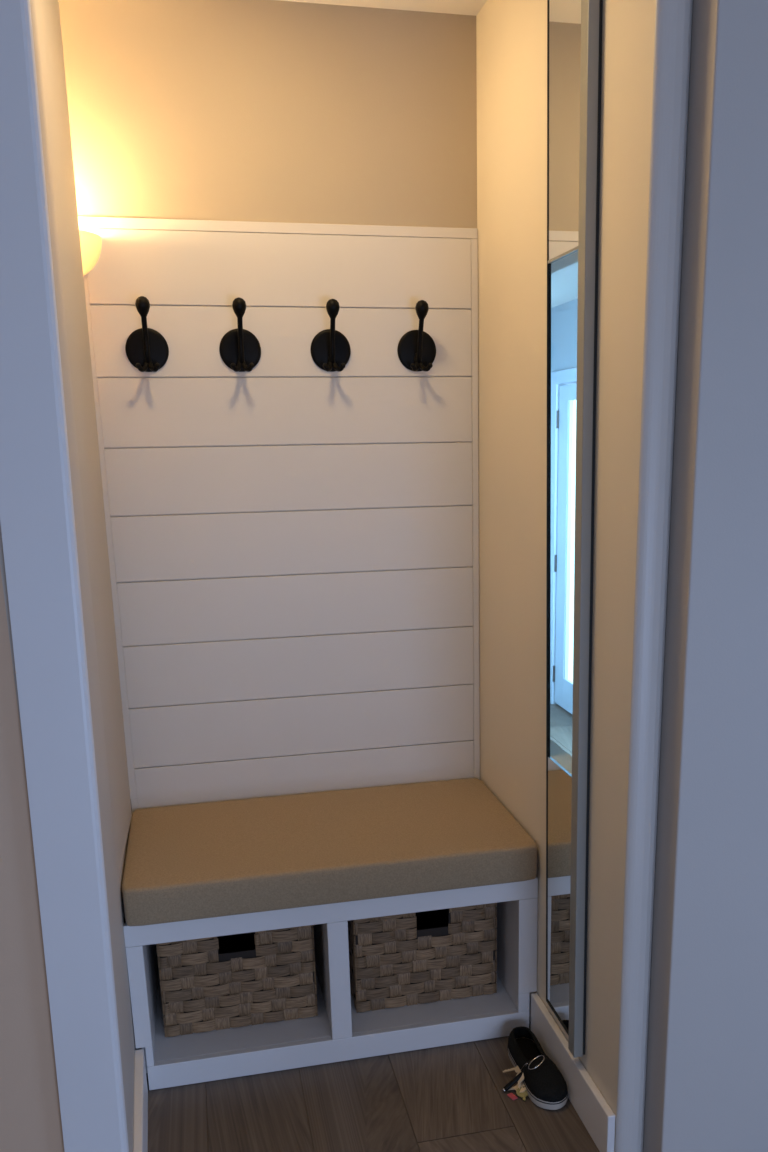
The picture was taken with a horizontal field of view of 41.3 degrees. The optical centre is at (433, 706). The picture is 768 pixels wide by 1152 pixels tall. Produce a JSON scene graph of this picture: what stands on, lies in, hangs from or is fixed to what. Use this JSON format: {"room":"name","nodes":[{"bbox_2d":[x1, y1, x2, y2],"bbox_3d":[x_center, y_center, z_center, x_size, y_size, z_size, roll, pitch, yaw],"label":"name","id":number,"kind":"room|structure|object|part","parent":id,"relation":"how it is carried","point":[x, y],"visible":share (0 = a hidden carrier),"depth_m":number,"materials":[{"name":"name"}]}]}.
{"room":"mudroom","nodes":[
{"label":"mudroom","id":0,"kind":"room"},
{"bbox_2d":[0,568,64,1151],"bbox_3d":[-1.461,-0.134,1.645,1.460,2.694,0.100,-4,15,-13],"label":"wall","id":1,"kind":"structure","parent":0,"point":[30,1113],"depth_m":1.93,"materials":[{"name":"paint"}]},
{"bbox_2d":[0,0,128,1151],"bbox_3d":[-0.673,-0.178,1.764,0.168,2.694,0.018,-4,15,-13],"label":"trim","id":2,"kind":"structure","parent":1,"relation":"attached to","point":[37,520],"depth_m":1.77,"materials":[{"name":"white paint"}]},
{"bbox_2d":[0,0,140,1151],"bbox_3d":[-0.795,-0.316,2.292,0.147,2.694,1.100,-4,15,-13],"label":"wall","id":3,"kind":"structure","parent":0,"point":[84,457],"depth_m":2.25,"materials":[{"name":"paint"}]},
{"bbox_2d":[79,230,101,275],"bbox_3d":[-0.967,-1.131,2.536,0.268,0.112,0.136,-4,15,-13],"label":"wall sconce","id":4,"kind":"object","parent":3,"relation":"attached to","point":[91,243],"visible":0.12,"depth_m":2.56,"materials":[{"name":"white glass"}]},
{"bbox_2d":[133,1049,147,1151],"bbox_3d":[-0.676,0.993,2.357,0.022,0.126,0.520,-5,15,-15],"label":"baseboard","id":5,"kind":"structure","parent":3,"relation":"attached to","point":[140,1135],"depth_m":2.40,"materials":[{"name":"white paint"}]},
{"bbox_2d":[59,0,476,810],"bbox_3d":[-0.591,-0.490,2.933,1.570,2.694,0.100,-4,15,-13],"label":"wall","id":6,"kind":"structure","parent":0,"point":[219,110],"depth_m":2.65,"materials":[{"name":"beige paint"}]},
{"bbox_2d":[125,296,168,371],"bbox_3d":[-0.750,-0.969,2.655,0.112,0.183,0.096,-4,15,-13],"label":"coat hook","id":7,"kind":"object","parent":6,"relation":"attached to","point":[147,350],"visible":1,"depth_m":2.69,"materials":[{"name":"black metal"}]},
{"bbox_3d":[-0.744,-1.024,2.610,0.036,0.052,0.037,-4,15,-13],"label":"knob","id":8,"kind":"part","parent":7,"relation":"part of","materials":[{"name":"black metal"}]},
{"bbox_3d":[-0.752,-0.961,2.665,0.018,0.123,0.079,-4,15,-13],"label":"arm","id":9,"kind":"part","parent":7,"relation":"part of","materials":[{"name":"black metal"}]},
{"bbox_3d":[-0.760,-0.947,2.703,0.112,0.112,0.008,-4,15,-13],"label":"plate","id":10,"kind":"part","parent":7,"relation":"part of","materials":[{"name":"black metal"}]},
{"bbox_2d":[219,297,260,371],"bbox_3d":[-0.513,-0.987,2.708,0.112,0.183,0.096,-4,15,-13],"label":"coat hook","id":11,"kind":"object","parent":6,"relation":"attached to","point":[240,349],"visible":1,"depth_m":2.74,"materials":[{"name":"black metal"}]},
{"bbox_3d":[-0.507,-1.042,2.663,0.036,0.052,0.037,-4,15,-13],"label":"knob","id":12,"kind":"part","parent":11,"relation":"part of","materials":[{"name":"black metal"}]},
{"bbox_3d":[-0.522,-0.965,2.757,0.112,0.112,0.008,-4,15,-13],"label":"plate","id":13,"kind":"part","parent":11,"relation":"part of","materials":[{"name":"black metal"}]},
{"bbox_3d":[-0.515,-0.979,2.718,0.018,0.123,0.079,-4,15,-13],"label":"arm","id":14,"kind":"part","parent":11,"relation":"part of","materials":[{"name":"black metal"}]},
{"bbox_2d":[78,216,479,813],"bbox_3d":[-0.386,-0.466,2.931,1.073,1.703,0.012,-4,15,-13],"label":"wall paneling","id":15,"kind":"structure","parent":6,"relation":"attached to","point":[293,543],"depth_m":2.90,"materials":[{"name":"white paint"}]},
{"bbox_2d":[310,299,350,371],"bbox_3d":[-0.274,-1.005,2.762,0.112,0.183,0.096,-4,15,-13],"label":"coat hook","id":16,"kind":"object","parent":6,"relation":"attached to","point":[330,350],"visible":1,"depth_m":2.80,"materials":[{"name":"black metal"}]},
{"bbox_3d":[-0.283,-0.984,2.811,0.112,0.112,0.008,-4,15,-13],"label":"plate","id":17,"kind":"part","parent":16,"relation":"part of","materials":[{"name":"black metal"}]},
{"bbox_3d":[-0.275,-0.997,2.772,0.018,0.123,0.079,-4,15,-13],"label":"arm","id":18,"kind":"part","parent":16,"relation":"part of","materials":[{"name":"black metal"}]},
{"bbox_3d":[-0.268,-1.061,2.717,0.036,0.052,0.037,-4,15,-13],"label":"knob","id":19,"kind":"part","parent":16,"relation":"part of","materials":[{"name":"black metal"}]},
{"bbox_2d":[397,300,435,371],"bbox_3d":[-0.036,-1.023,2.816,0.112,0.183,0.096,-4,15,-13],"label":"coat hook","id":20,"kind":"object","parent":6,"relation":"attached to","point":[416,349],"visible":1,"depth_m":2.85,"materials":[{"name":"black metal"}]},
{"bbox_3d":[-0.045,-1.002,2.864,0.112,0.112,0.008,-4,15,-13],"label":"plate","id":21,"kind":"part","parent":20,"relation":"part of","materials":[{"name":"black metal"}]},
{"bbox_3d":[-0.038,-1.016,2.826,0.018,0.123,0.079,-4,15,-13],"label":"arm","id":22,"kind":"part","parent":20,"relation":"part of","materials":[{"name":"black metal"}]},
{"bbox_3d":[-0.030,-1.079,2.771,0.036,0.052,0.037,-4,15,-13],"label":"knob","id":23,"kind":"part","parent":20,"relation":"part of","materials":[{"name":"black metal"}]},
{"bbox_2d":[146,703,599,1151],"bbox_3d":[0.668,1.001,2.570,5.811,0.040,8.120,-4,15,-13],"label":"floor","id":24,"kind":"structure","parent":0,"point":[448,1098],"depth_m":2.53,"materials":[{"name":"brown wood"}]},
{"bbox_2d":[123,876,537,1089],"bbox_3d":[-0.302,0.654,2.943,1.070,0.467,0.575,-4,15,-13],"label":"storage bench","id":25,"kind":"object","parent":24,"relation":"on","point":[338,1033],"visible":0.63,"depth_m":2.71,"materials":[{"name":"white paint"}]},
{"bbox_3d":[-0.801,0.671,2.835,0.027,0.369,0.555,-4,15,-13],"label":"panel","id":26,"kind":"part","parent":25,"relation":"part of","materials":[{"name":"white paint"}]},
{"bbox_2d":[156,925,317,1036],"bbox_3d":[-0.560,0.682,2.892,0.418,0.313,0.346,-4,15,-13],"label":"storage basket","id":27,"kind":"object","parent":25,"relation":"on","point":[268,976],"visible":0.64,"depth_m":2.74,"materials":[{"name":"brown wicker"}]},
{"bbox_2d":[122,778,536,925],"bbox_3d":[-0.302,0.380,2.854,1.064,0.104,0.585,-4,15,-13],"label":"bench cushion","id":28,"kind":"object","parent":25,"relation":"on","point":[186,862],"visible":0.99,"depth_m":2.68,"materials":[{"name":"beige fabric"}]},
{"bbox_3d":[-0.241,0.525,2.629,1.070,0.058,0.020,-4,15,-13],"label":"rail","id":29,"kind":"part","parent":25,"relation":"part of","materials":[{"name":"white paint"}]},
{"bbox_3d":[-0.234,0.915,2.732,1.028,0.068,0.020,-4,15,-13],"label":"rail","id":30,"kind":"part","parent":25,"relation":"part of","materials":[{"name":"white paint"}]},
{"bbox_2d":[348,903,496,1012],"bbox_3d":[-0.056,0.647,2.993,0.414,0.313,0.346,-4,15,-13],"label":"storage basket","id":31,"kind":"object","parent":25,"relation":"on","point":[400,960],"visible":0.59,"depth_m":2.84,"materials":[{"name":"brown wicker"}]},
{"bbox_3d":[0.191,0.595,3.059,0.051,0.369,0.555,-4,15,-13],"label":"panel","id":32,"kind":"part","parent":25,"relation":"part of","materials":[{"name":"white paint"}]},
{"bbox_2d":[502,1055,543,1100],"bbox_3d":[0.227,0.934,2.595,0.110,0.088,0.110,1,15,9],"label":"keys","id":33,"kind":"object","parent":24,"relation":"on","point":[521,1091],"visible":0.99,"depth_m":2.59,"materials":[{"name":"gold metal"}]},
{"bbox_2d":[507,1026,567,1109],"bbox_3d":[0.267,0.929,2.641,0.098,0.072,0.290,-4,15,-13],"label":"shoe","id":34,"kind":"object","parent":24,"relation":"on","point":[546,1087],"visible":0.99,"depth_m":2.57,"materials":[{"name":"black fabric"}]},
{"bbox_2d":[280,0,486,15],"bbox_3d":[0.508,-1.652,1.837,5.600,0.080,8.100,-4,15,-13],"label":"ceiling","id":35,"kind":"structure","parent":0,"point":[462,7],"depth_m":2.63,"materials":[{"name":"paint"}]},
{"bbox_2d":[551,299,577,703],"bbox_3d":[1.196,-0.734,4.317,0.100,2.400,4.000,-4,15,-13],"label":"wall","id":36,"kind":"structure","parent":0,"point":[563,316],"depth_m":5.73,"materials":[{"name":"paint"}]},
{"bbox_2d":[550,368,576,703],"bbox_3d":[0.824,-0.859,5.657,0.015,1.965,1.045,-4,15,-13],"label":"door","id":37,"kind":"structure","parent":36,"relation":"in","point":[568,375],"depth_m":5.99,"materials":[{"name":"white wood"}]},
{"bbox_2d":[476,0,655,1151],"bbox_3d":[0.290,-0.396,2.523,0.050,2.694,1.125,-4,15,-13],"label":"wall","id":38,"kind":"structure","parent":0,"point":[511,35],"depth_m":2.39,"materials":[{"name":"beige paint"}]},
{"bbox_2d":[531,993,614,1151],"bbox_3d":[0.342,0.919,2.573,0.018,0.126,0.545,-4,15,-13],"label":"baseboard","id":39,"kind":"structure","parent":38,"relation":"attached to","point":[595,1113],"depth_m":2.50,"materials":[{"name":"white paint"}]},
{"bbox_2d":[546,0,602,1057],"bbox_3d":[0.296,-0.383,2.314,0.030,2.464,0.344,-4,15,-13],"label":"wall mirror","id":40,"kind":"object","parent":38,"relation":"attached to","point":[574,27],"visible":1,"depth_m":2.21,"materials":[{"name":"white mirror"}]},
{"bbox_3d":[0.330,0.807,2.609,0.010,0.004,0.217,-4,15,-13],"label":"rail","id":41,"kind":"part","parent":40,"relation":"part of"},
{"bbox_2d":[547,756,571,1031],"bbox_3d":[0.323,0.478,2.534,0.007,0.671,0.240,-4,15,-13],"label":"mirror glass","id":42,"kind":"object","parent":40,"relation":"on","point":[559,781],"depth_m":2.55,"materials":[{"name":"white"}]},
{"bbox_2d":[548,0,580,259],"bbox_3d":[0.284,-1.282,2.117,0.007,0.624,0.264,-4,15,-13],"label":"mirror glass","id":43,"kind":"object","parent":40,"relation":"on","point":[564,16],"depth_m":2.15,"materials":[{"name":"white"}]},
{"bbox_2d":[643,0,767,1151],"bbox_3d":[1.882,-0.365,2.314,2.908,2.694,0.150,-4,15,-13],"label":"door","id":44,"kind":"structure","parent":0,"point":[706,1089],"depth_m":1.98,"materials":[{"name":"paint"}]},
{"bbox_2d":[615,0,692,1151],"bbox_3d":[0.430,-0.257,1.995,0.071,2.694,0.029,-4,15,-13],"label":"trim","id":45,"kind":"structure","parent":44,"relation":"attached to","point":[673,18],"depth_m":1.96,"materials":[{"name":"grey paint"}]}
]}

